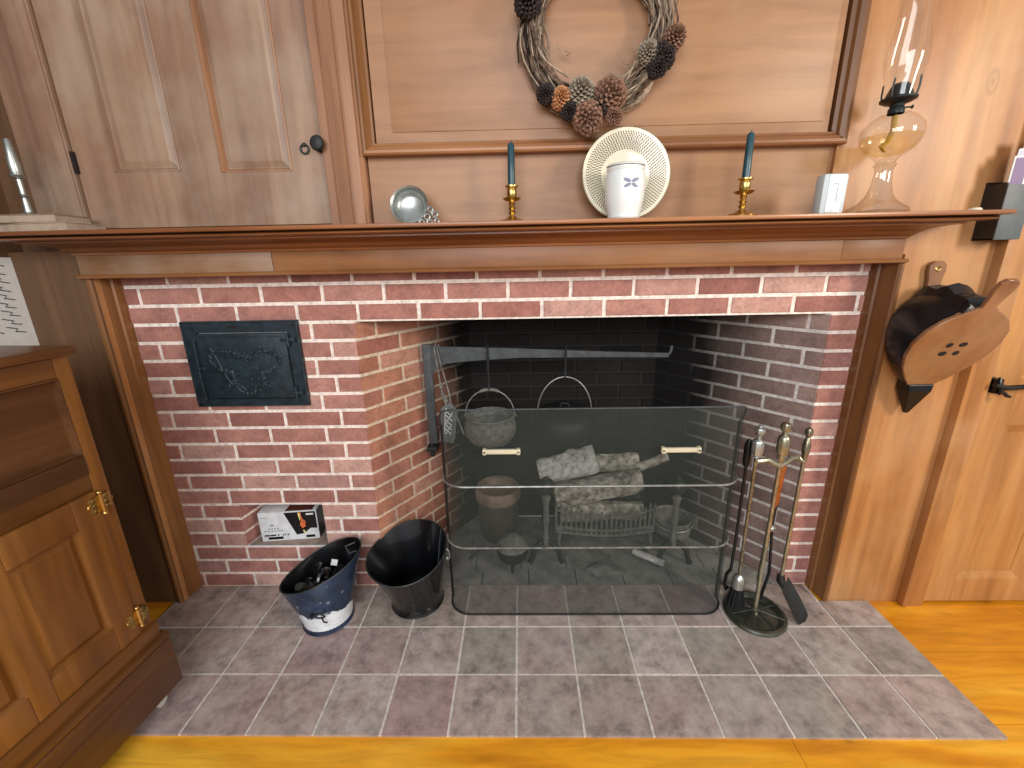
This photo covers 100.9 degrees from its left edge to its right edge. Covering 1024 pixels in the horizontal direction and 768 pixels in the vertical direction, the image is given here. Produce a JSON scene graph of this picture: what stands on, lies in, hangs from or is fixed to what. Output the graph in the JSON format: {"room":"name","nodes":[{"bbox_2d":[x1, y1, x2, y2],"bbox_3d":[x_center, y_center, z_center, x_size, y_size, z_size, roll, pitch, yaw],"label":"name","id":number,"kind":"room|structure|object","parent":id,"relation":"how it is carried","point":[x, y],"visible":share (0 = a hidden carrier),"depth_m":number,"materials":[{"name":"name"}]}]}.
{"room":"living room","nodes":[
{"label":"living room","id":0,"kind":"room"},
{"bbox_2d":[0,181,22,256],"bbox_3d":[-1.659,0.028,0.209,0.080,2.504,2.600,-1,16,1],"label":"wall","id":1,"kind":"structure","parent":0,"point":[5,247],"depth_m":1.34,"materials":[{"name":"brown wood"}]},
{"bbox_2d":[0,257,39,344],"bbox_3d":[-1.598,-0.166,1.147,0.005,0.345,0.512,-1,16,1],"label":"poster","id":2,"kind":"object","parent":1,"relation":"attached to","point":[16,326],"visible":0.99,"depth_m":1.35,"materials":[{"name":"grey paper"}]},
{"bbox_2d":[60,0,1023,602],"bbox_3d":[0.592,-0.352,1.367,4.460,2.504,0.083,-1,16,1],"label":"wall","id":3,"kind":"structure","parent":0,"point":[963,132],"depth_m":1.23,"materials":[{"name":"brown wood"}]},
{"bbox_2d":[0,93,59,251],"bbox_3d":[-1.537,-0.979,1.228,0.148,1.140,0.006,-1,16,1],"label":"wall","id":4,"kind":"structure","parent":3,"relation":"attached to","point":[9,185],"depth_m":1.33,"materials":[{"name":"brown wood"}]},
{"bbox_2d":[0,0,88,216],"bbox_3d":[-1.393,-0.983,1.178,0.149,1.110,0.038,-1,16,1],"label":"door frame","id":5,"kind":"structure","parent":3,"relation":"attached to","point":[27,92],"depth_m":1.22,"materials":[{"name":"brown wood"}]},
{"bbox_2d":[8,251,184,601],"bbox_3d":[-1.464,0.232,1.528,0.248,1.355,0.003,-1,16,1],"label":"wall panel","id":6,"kind":"object","parent":3,"relation":"attached to","point":[58,303],"visible":0.64,"depth_m":1.47,"materials":[{"name":"brown wood"}]},
{"bbox_2d":[85,278,202,602],"bbox_3d":[-1.343,0.259,1.576,0.030,1.272,0.101,-1,16,1],"label":"trim","id":7,"kind":"structure","parent":3,"relation":"attached to","point":[124,330],"depth_m":1.54,"materials":[{"name":"brown wood"}]},
{"bbox_2d":[29,0,331,228],"bbox_3d":[-0.931,-0.979,1.157,0.772,1.025,0.056,-1,16,1],"label":"door","id":8,"kind":"structure","parent":3,"relation":"in","point":[175,113],"depth_m":1.22,"materials":[{"name":"brown wood"}]},
{"bbox_2d":[303,0,373,223],"bbox_3d":[-0.501,-0.997,1.164,0.119,1.110,0.046,-1,16,1],"label":"trim","id":9,"kind":"structure","parent":3,"relation":"attached to","point":[327,24],"depth_m":1.21,"materials":[{"name":"brown wood"}]},
{"bbox_2d":[346,0,375,153],"bbox_3d":[-0.425,-1.101,1.127,0.034,0.894,0.056,-1,16,1],"label":"trim","id":10,"kind":"structure","parent":3,"relation":"attached to","point":[355,10],"depth_m":1.18,"materials":[{"name":"brown wood"}]},
{"bbox_2d":[514,0,686,136],"bbox_3d":[0.229,-0.912,1.111,0.447,0.470,0.105,-1,16,1],"label":"twig wreath","id":11,"kind":"object","parent":3,"relation":"attached to","point":[578,102],"visible":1,"depth_m":1.12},
{"bbox_2d":[368,146,833,222],"bbox_3d":[0.257,-0.593,1.280,1.372,0.220,0.014,-1,16,1],"label":"wall strip","id":12,"kind":"object","parent":3,"relation":"attached to","point":[702,182],"visible":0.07,"depth_m":1.27,"materials":[{"name":"brown wood"}]},
{"bbox_2d":[363,132,846,158],"bbox_3d":[0.258,-0.697,1.232,1.385,0.034,0.056,-1,16,1],"label":"trim","id":13,"kind":"structure","parent":3,"relation":"attached to","point":[797,139],"depth_m":1.22,"materials":[{"name":"brown wood"}]},
{"bbox_2d":[381,0,842,132],"bbox_3d":[0.261,-1.140,1.105,1.232,0.832,0.013,-1,16,1],"label":"panel","id":14,"kind":"object","parent":3,"relation":"attached to","point":[453,65],"visible":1,"depth_m":1.17,"materials":[{"name":"brown wood"}]},
{"bbox_2d":[828,0,871,139],"bbox_3d":[0.923,-1.120,1.099,0.038,0.894,0.053,-1,16,1],"label":"trim","id":15,"kind":"structure","parent":3,"relation":"attached to","point":[859,10],"depth_m":1.16,"materials":[{"name":"brown wood"}]},
{"bbox_2d":[805,263,904,601],"bbox_3d":[1.209,0.224,1.520,0.032,1.272,0.101,-1,16,1],"label":"trim","id":16,"kind":"structure","parent":3,"relation":"attached to","point":[884,280],"depth_m":1.48,"materials":[{"name":"brown wood"}]},
{"bbox_2d":[895,224,1023,605],"bbox_3d":[1.514,-0.307,1.319,0.075,2.400,0.062,-1,16,1],"label":"door frame","id":17,"kind":"structure","parent":3,"relation":"attached to","point":[973,383],"depth_m":1.44,"materials":[{"name":"brown wood"}]},
{"bbox_2d":[905,600,1023,606],"bbox_3d":[2.079,0.848,1.628,1.130,0.012,0.030,-1,16,1],"label":"sill","id":18,"kind":"structure","parent":3,"relation":"attached to","point":[984,603],"depth_m":1.63,"materials":[{"name":"brown wood"}]},
{"bbox_2d":[924,275,1023,600],"bbox_3d":[1.947,-0.119,1.345,0.796,1.992,0.077,-1,16,1],"label":"door","id":19,"kind":"structure","parent":3,"relation":"in","point":[980,557],"depth_m":1.53,"materials":[{"name":"brown wood"}]},
{"bbox_2d":[971,182,1023,240],"bbox_3d":[1.429,-0.504,1.231,0.073,0.161,0.064,-1,16,1],"label":"pocket","id":20,"kind":"object","parent":3,"relation":"attached to","point":[997,195],"visible":0.85,"depth_m":1.21,"materials":[{"name":"grey metal"}]},
{"bbox_2d":[1007,155,1023,183],"bbox_3d":[1.419,-0.530,1.202,0.049,0.216,0.010,-1,16,1],"label":"leaflet","id":21,"kind":"object","parent":20,"relation":"in","point":[1016,176],"visible":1,"depth_m":1.18,"materials":[{"name":"paper"}]},
{"bbox_2d":[1017,148,1023,183],"bbox_3d":[1.431,-0.542,1.208,0.046,0.234,0.018,-1,16,1],"label":"leaflet","id":22,"kind":"object","parent":20,"relation":"in","point":[1020,151],"visible":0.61,"depth_m":1.17,"materials":[{"name":"paper"}]},
{"bbox_3d":[1.303,-0.368,1.300,0.014,0.014,0.021,-1,16,1],"label":"nail","id":23,"kind":"object","parent":3,"relation":"attached to","visible":0},
{"bbox_2d":[885,261,1019,412],"bbox_3d":[1.306,-0.113,1.256,0.252,0.486,0.226,-1,16,1],"label":"bellows","id":24,"kind":"object","parent":23,"relation":"hanging from","point":[927,342],"visible":1,"depth_m":1.25,"materials":[{"name":"brown wood"}]},
{"bbox_2d":[102,562,1023,767],"bbox_3d":[0.616,1.201,0.585,4.420,0.046,2.750,-1,16,1],"label":"floor","id":25,"kind":"structure","parent":0,"point":[979,650],"depth_m":1.18,"materials":[{"name":"brown wood"}]},
{"bbox_2d":[0,345,182,767],"bbox_3d":[-1.339,0.561,0.801,0.500,1.122,0.884,1,16,6],"label":"base cabinet","id":26,"kind":"object","parent":25,"relation":"on","point":[84,662],"visible":1,"depth_m":1.02,"materials":[{"name":"brown wood"}]},
{"bbox_2d":[120,264,870,585],"bbox_3d":[-0.062,0.093,1.828,2.534,1.470,0.531,-1,16,1],"label":"brick fireplace","id":27,"kind":"object","parent":25,"relation":"on","point":[775,342],"depth_m":1.68,"materials":[{"name":"red brick"}]},
{"bbox_2d":[179,319,310,406],"bbox_3d":[-0.949,-0.068,1.506,0.412,0.311,0.036,-1,16,1],"label":"door","id":28,"kind":"structure","parent":27,"relation":"attached to","point":[231,367],"depth_m":1.50,"materials":[{"name":"black metal"}]},
{"bbox_2d":[257,504,325,541],"bbox_3d":[-0.927,0.577,1.789,0.233,0.135,0.081,-2,16,-5],"label":"carton","id":29,"kind":"object","parent":27,"relation":"in","point":[276,522],"visible":0.86,"depth_m":1.75,"materials":[{"name":"white cardboard"}]},
{"bbox_2d":[285,505,314,510],"bbox_3d":[-0.881,0.510,1.774,0.112,0.001,0.083,-1,16,1],"label":"print","id":30,"kind":"object","parent":29,"relation":"on","point":[291,507],"depth_m":1.76},
{"bbox_2d":[316,504,325,536],"bbox_3d":[-0.811,0.572,1.798,0.008,0.130,0.076,-1,16,1],"label":"print","id":31,"kind":"object","parent":29,"relation":"attached to","point":[320,521],"depth_m":1.78},
{"bbox_2d":[464,388,515,447],"bbox_3d":[-0.093,0.137,1.800,0.228,0.250,0.224,-1,16,1],"label":"kettle","id":32,"kind":"object","parent":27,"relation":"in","point":[485,429],"visible":0.99,"depth_m":1.75,"materials":[{"name":"metal"}]},
{"bbox_2d":[475,476,520,543],"bbox_3d":[-0.065,0.616,2.053,0.220,0.275,0.220,-1,16,1],"label":"stoneware crock","id":33,"kind":"object","parent":27,"relation":"on","point":[498,508],"visible":0.91,"depth_m":1.98,"materials":[{"name":"grey ceramic"}]},
{"bbox_2d":[468,532,527,573],"bbox_3d":[-0.060,0.730,1.867,0.266,0.161,0.142,-1,16,1],"label":"pot","id":34,"kind":"object","parent":27,"relation":"on","point":[512,557],"visible":0.94,"depth_m":1.82,"materials":[{"name":"metal"}]},
{"bbox_2d":[0,209,1016,278],"bbox_3d":[-0.095,-0.410,1.280,2.850,0.134,0.254,-1,16,1],"label":"mantel shelf","id":35,"kind":"object","parent":27,"relation":"attached to","point":[861,237],"visible":1,"depth_m":1.28,"materials":[{"name":"brown wood"}]},
{"bbox_2d":[0,221,105,231],"bbox_3d":[-1.343,-0.454,1.232,0.236,0.022,0.106,1,16,7],"label":"booklet","id":36,"kind":"object","parent":35,"relation":"on","point":[37,226],"visible":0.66,"depth_m":1.19,"materials":[{"name":"paper"}]},
{"bbox_2d":[0,214,91,223],"bbox_3d":[-1.389,-0.475,1.227,0.238,0.022,0.111,-1,16,1],"label":"booklet","id":37,"kind":"object","parent":36,"relation":"on","point":[9,218],"visible":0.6,"depth_m":1.18,"materials":[{"name":"paper"}]},
{"bbox_2d":[2,138,36,213],"bbox_3d":[-1.411,-0.588,1.208,0.066,0.205,0.066,-1,16,1],"label":"candle holder","id":38,"kind":"object","parent":37,"relation":"on","point":[14,166],"visible":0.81,"depth_m":1.20,"materials":[{"name":"grey metal"}]},
{"bbox_2d":[2,138,23,174],"bbox_3d":[-1.412,-0.640,1.193,0.028,0.095,0.028,-1,16,1],"label":"cup","id":39,"kind":"object","parent":38,"relation":"on","point":[14,166],"depth_m":1.19,"materials":[{"name":"grey metal"}]},
{"bbox_2d":[390,185,439,222],"bbox_3d":[-0.280,-0.520,1.230,0.141,0.109,0.060,-1,16,1],"label":"porringer","id":40,"kind":"object","parent":35,"relation":"on","point":[408,203],"visible":0.84,"depth_m":1.24,"materials":[{"name":"grey metal"}]},
{"bbox_2d":[500,185,522,220],"bbox_3d":[0.000,-0.515,1.214,0.082,0.099,0.082,-1,16,1],"label":"candlestick","id":41,"kind":"object","parent":35,"relation":"on","point":[511,197],"visible":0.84,"depth_m":1.20,"materials":[{"name":"gold metal"}]},
{"bbox_2d":[507,142,514,184],"bbox_3d":[-0.002,-0.614,1.186,0.021,0.126,0.021,-1,16,1],"label":"taper candle","id":42,"kind":"object","parent":41,"relation":"in","point":[510,147],"visible":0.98,"depth_m":1.18,"materials":[{"name":"teal wax"}]},
{"bbox_2d":[505,185,517,196],"bbox_3d":[-0.001,-0.545,1.206,0.038,0.037,0.038,-1,16,1],"label":"socket","id":43,"kind":"object","parent":41,"relation":"attached to","point":[511,189],"depth_m":1.19,"materials":[{"name":"gold metal"}]},
{"bbox_2d":[605,161,645,217],"bbox_3d":[0.308,-0.527,1.158,0.108,0.141,0.109,-1,16,1],"label":"ceramic jar","id":44,"kind":"object","parent":35,"relation":"on","point":[625,181],"visible":0.92,"depth_m":1.12,"materials":[{"name":"white ceramic"}]},
{"bbox_2d":[582,126,670,216],"bbox_3d":[0.325,-0.598,1.206,0.250,0.249,0.040,-1,16,1],"label":"plate","id":45,"kind":"object","parent":35,"relation":"on","point":[624,143],"visible":0.76,"depth_m":1.20,"materials":[{"name":"beige ceramic"}]},
{"bbox_2d":[728,177,757,214],"bbox_3d":[0.641,-0.516,1.171,0.082,0.099,0.082,-1,16,1],"label":"candlestick","id":46,"kind":"object","parent":35,"relation":"on","point":[745,183],"visible":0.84,"depth_m":1.16,"materials":[{"name":"gold metal"}]},
{"bbox_2d":[738,177,753,190],"bbox_3d":[0.640,-0.545,1.163,0.038,0.037,0.038,-1,16,1],"label":"socket","id":47,"kind":"object","parent":46,"relation":"attached to","point":[745,183],"depth_m":1.15,"materials":[{"name":"gold metal"}]},
{"bbox_2d":[742,130,754,177],"bbox_3d":[0.639,-0.615,1.142,0.021,0.128,0.021,-1,16,1],"label":"taper candle","id":48,"kind":"object","parent":46,"relation":"in","point":[746,171],"visible":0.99,"depth_m":1.14,"materials":[{"name":"teal wax"}]},
{"bbox_2d":[811,173,848,213],"bbox_3d":[0.868,-0.517,1.154,0.066,0.102,0.039,-1,16,1],"label":"box","id":49,"kind":"object","parent":35,"relation":"on","point":[830,189],"visible":0.91,"depth_m":1.14,"materials":[{"name":"white"}]},
{"bbox_2d":[844,74,922,212],"bbox_3d":[1.015,-0.758,1.108,0.146,0.585,0.146,-1,16,1],"label":"oil lamp","id":50,"kind":"object","parent":35,"relation":"on","point":[899,94],"visible":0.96,"depth_m":1.10,"materials":[{"name":"clear glass"}]},
{"bbox_2d":[968,207,982,209],"bbox_3d":[1.270,-0.479,1.160,0.032,0.010,0.032,-1,16,1],"label":"stopper","id":51,"kind":"object","parent":35,"relation":"on","point":[977,208],"visible":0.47,"depth_m":1.15,"materials":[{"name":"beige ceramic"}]},
{"bbox_2d":[528,476,564,563],"bbox_3d":[0.152,0.560,1.979,0.168,0.415,0.326,-1,16,1],"label":"andiron","id":52,"kind":"object","parent":27,"relation":"on","point":[545,541],"visible":0.91,"depth_m":1.86,"materials":[{"name":"metal"}]},
{"bbox_2d":[422,344,672,456],"bbox_3d":[0.140,0.067,1.787,1.028,0.495,0.052,-1,16,1],"label":"crane","id":53,"kind":"object","parent":27,"relation":"attached to","point":[448,354],"visible":0.99,"depth_m":1.72,"materials":[{"name":"grey metal"}]},
{"bbox_2d":[434,343,464,442],"bbox_3d":[-0.275,0.044,1.719,0.144,0.408,0.071,13,21,40],"label":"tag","id":54,"kind":"object","parent":53,"relation":"hanging from","point":[449,419],"visible":0.95,"depth_m":1.72,"materials":[{"name":"metal"}]},
{"bbox_2d":[486,343,489,389],"bbox_3d":[-0.097,-0.067,1.741,0.011,0.203,0.036,-1,16,1],"label":"hook","id":55,"kind":"object","parent":53,"relation":"hanging from","point":[487,344],"visible":0.98,"depth_m":1.72,"materials":[{"name":"metal"}]},
{"bbox_2d":[564,345,566,379],"bbox_3d":[0.219,-0.089,1.729,0.011,0.148,0.036,-1,16,1],"label":"hook","id":56,"kind":"object","parent":53,"relation":"hanging from","point":[565,346],"visible":0.99,"depth_m":1.72,"materials":[{"name":"metal"}]},
{"bbox_2d":[535,376,592,447],"bbox_3d":[0.222,0.111,1.787,0.247,0.298,0.244,-1,16,1],"label":"cauldron","id":57,"kind":"object","parent":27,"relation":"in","point":[556,428],"visible":0.97,"depth_m":1.72,"materials":[{"name":"metal"}]},
{"bbox_2d":[536,445,599,481],"bbox_3d":[0.271,0.401,2.049,0.306,0.199,0.147,-1,16,1],"label":"log","id":58,"kind":"object","parent":27,"relation":"on","point":[570,464],"visible":0.87,"depth_m":2.00,"materials":[{"name":"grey wood"}]},
{"bbox_2d":[595,452,639,471],"bbox_3d":[0.476,0.375,2.042,0.268,0.104,0.088,0,16,4],"label":"log","id":59,"kind":"object","parent":58,"relation":"on","point":[614,462],"visible":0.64,"depth_m":2.01,"materials":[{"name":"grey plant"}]},
{"bbox_2d":[617,453,668,471],"bbox_3d":[0.609,0.383,1.990,0.241,0.170,0.044,6,17,22],"label":"stick","id":60,"kind":"object","parent":59,"relation":"on","point":[656,460],"visible":0.59,"depth_m":1.95,"materials":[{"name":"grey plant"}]},
{"bbox_2d":[562,500,643,522],"bbox_3d":[0.418,0.590,1.980,0.382,0.097,0.098,-1,16,1],"label":"log","id":61,"kind":"object","parent":27,"relation":"in","point":[607,506],"visible":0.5,"depth_m":1.95,"materials":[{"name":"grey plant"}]},
{"bbox_2d":[553,468,643,507],"bbox_3d":[0.393,0.476,1.954,0.414,0.168,0.126,-2,16,-4],"label":"log","id":62,"kind":"object","parent":61,"relation":"on","point":[569,497],"visible":0.9,"depth_m":1.91,"materials":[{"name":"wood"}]},
{"bbox_2d":[586,560,624,577],"bbox_3d":[0.405,0.794,1.827,0.169,0.041,0.102,-1,16,1],"label":"lump","id":63,"kind":"object","parent":27,"relation":"on","point":[603,569],"visible":1,"depth_m":1.80,"materials":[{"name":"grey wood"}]},
{"bbox_2d":[600,492,640,500],"bbox_3d":[0.434,0.564,2.068,0.371,0.098,0.102,-1,16,1],"label":"log","id":64,"kind":"object","parent":27,"relation":"on","point":[636,497],"visible":0.06,"depth_m":2.03,"materials":[{"name":"grey wood"}]},
{"bbox_2d":[632,549,664,565],"bbox_3d":[0.605,0.772,1.879,0.139,0.037,0.030,10,19,33],"label":"stick","id":65,"kind":"object","parent":27,"relation":"on","point":[638,553],"visible":0.96,"depth_m":1.87,"materials":[{"name":"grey wood"}]},
{"bbox_2d":[646,476,692,564],"bbox_3d":[0.712,0.554,1.962,0.168,0.415,0.336,-1,16,1],"label":"andiron","id":66,"kind":"object","parent":27,"relation":"on","point":[677,491],"visible":0.9,"depth_m":1.84,"materials":[{"name":"metal"}]},
{"bbox_2d":[651,505,694,545],"bbox_3d":[0.755,0.683,2.008,0.204,0.138,0.184,-1,16,1],"label":"pot","id":67,"kind":"object","parent":27,"relation":"on","point":[663,517],"visible":0.64,"depth_m":1.98,"materials":[{"name":"metal"}]},
{"bbox_2d":[131,584,1007,739],"bbox_3d":[0.008,0.937,1.490,2.754,0.034,0.585,-1,16,1],"label":"hearth","id":68,"kind":"object","parent":25,"relation":"on","point":[249,666],"visible":0.81,"depth_m":1.39,"materials":[{"name":"tile"}]},
{"bbox_2d":[279,537,361,636],"bbox_3d":[-0.714,0.759,1.608,0.286,0.272,0.245,-1,16,1],"label":"coal scuttle","id":69,"kind":"object","parent":68,"relation":"on","point":[324,609],"visible":0.96,"depth_m":1.55,"materials":[{"name":"blue metal"}]},
{"bbox_2d":[294,582,306,592],"bbox_3d":[-0.789,0.761,1.572,0.046,0.045,0.044,4,17,17],"label":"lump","id":70,"kind":"object","parent":69,"relation":"in","point":[299,587],"visible":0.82,"depth_m":1.56,"materials":[{"name":"grey metal"}]},
{"bbox_2d":[302,577,317,590],"bbox_3d":[-0.763,0.772,1.597,0.077,0.074,0.070,-11,19,-30],"label":"lump","id":71,"kind":"object","parent":69,"relation":"in","point":[310,582],"visible":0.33,"depth_m":1.59,"materials":[{"name":"black ceramic"}]},
{"bbox_2d":[313,567,332,579],"bbox_3d":[-0.727,0.749,1.640,0.078,0.081,0.067,-1,16,1],"label":"lump","id":72,"kind":"object","parent":69,"relation":"in","point":[328,571],"visible":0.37,"depth_m":1.62,"materials":[{"name":"black ceramic"}]},
{"bbox_2d":[313,562,322,577],"bbox_3d":[-0.741,0.709,1.612,0.040,0.053,0.024,-14,20,-37],"label":"strap","id":73,"kind":"object","parent":72,"relation":"on","point":[319,566],"visible":0.95,"depth_m":1.60,"materials":[{"name":"ceramic"}]},
{"bbox_2d":[333,564,346,573],"bbox_3d":[-0.669,0.741,1.659,0.067,0.068,0.058,-7,17,-19],"label":"lump","id":74,"kind":"object","parent":69,"relation":"in","point":[339,567],"visible":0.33,"depth_m":1.64,"materials":[{"name":"black ceramic"}]},
{"bbox_2d":[331,559,337,565],"bbox_3d":[-0.685,0.689,1.632,0.027,0.025,0.015,-1,16,1],"label":"paper tag","id":75,"kind":"object","parent":74,"relation":"on","point":[334,561],"visible":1,"depth_m":1.63,"materials":[{"name":"white paper"}]},
{"bbox_3d":[-0.701,0.776,1.598,0.083,0.079,0.080,-1,16,1],"label":"lump","id":76,"kind":"object","parent":69,"relation":"in","visible":0},
{"bbox_2d":[316,571,324,582],"bbox_3d":[-0.721,0.725,1.588,0.024,0.037,0.041,7,18,26],"label":"strap","id":77,"kind":"object","parent":76,"relation":"on","point":[320,575],"visible":1,"depth_m":1.58,"materials":[{"name":"metal"}]},
{"bbox_2d":[365,519,450,619],"bbox_3d":[-0.403,0.736,1.674,0.304,0.268,0.304,10,20,34],"label":"coal scuttle","id":78,"kind":"object","parent":68,"relation":"on","point":[408,562],"visible":1,"depth_m":1.72,"materials":[{"name":"black metal"}]},
{"bbox_2d":[438,405,746,615],"bbox_3d":[0.278,0.468,1.530,1.061,0.837,0.117,-1,16,1],"label":"fire screen","id":79,"kind":"object","parent":68,"relation":"on","point":[664,449],"visible":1,"depth_m":1.51,"materials":[{"name":"grey metal"}]},
{"bbox_2d":[723,421,807,637],"bbox_3d":[0.908,0.496,1.490,0.216,0.778,0.216,-1,16,1],"label":"stand","id":80,"kind":"object","parent":68,"relation":"on","point":[763,617],"visible":0.9,"depth_m":1.53,"materials":[{"name":"grey metal"}]},
{"bbox_2d":[723,439,751,590],"bbox_3d":[0.816,0.490,1.535,0.033,0.624,0.026,-1,16,1],"label":"poker","id":81,"kind":"object","parent":80,"relation":"hanging from","point":[746,459],"visible":0.97,"depth_m":1.51,"materials":[{"name":"black metal"}]},
{"bbox_2d":[724,425,765,611],"bbox_3d":[0.837,0.488,1.499,0.072,0.735,0.061,-1,16,1],"label":"brush","id":82,"kind":"object","parent":80,"relation":"hanging from","point":[735,596],"visible":1,"depth_m":1.52,"materials":[{"name":"grey metal"}]},
{"bbox_2d":[756,466,786,599],"bbox_3d":[0.942,0.544,1.540,0.046,0.576,0.033,-11,19,-31],"label":"tongs","id":83,"kind":"object","parent":80,"relation":"hanging from","point":[783,470],"visible":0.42,"depth_m":1.54,"materials":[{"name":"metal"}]},
{"bbox_2d":[776,427,813,624],"bbox_3d":[1.030,0.514,1.506,0.083,0.726,0.127,-8,17,-21],"label":"shovel","id":84,"kind":"object","parent":80,"relation":"hanging from","point":[791,595],"visible":0.98,"depth_m":1.55,"materials":[{"name":"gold metal"}]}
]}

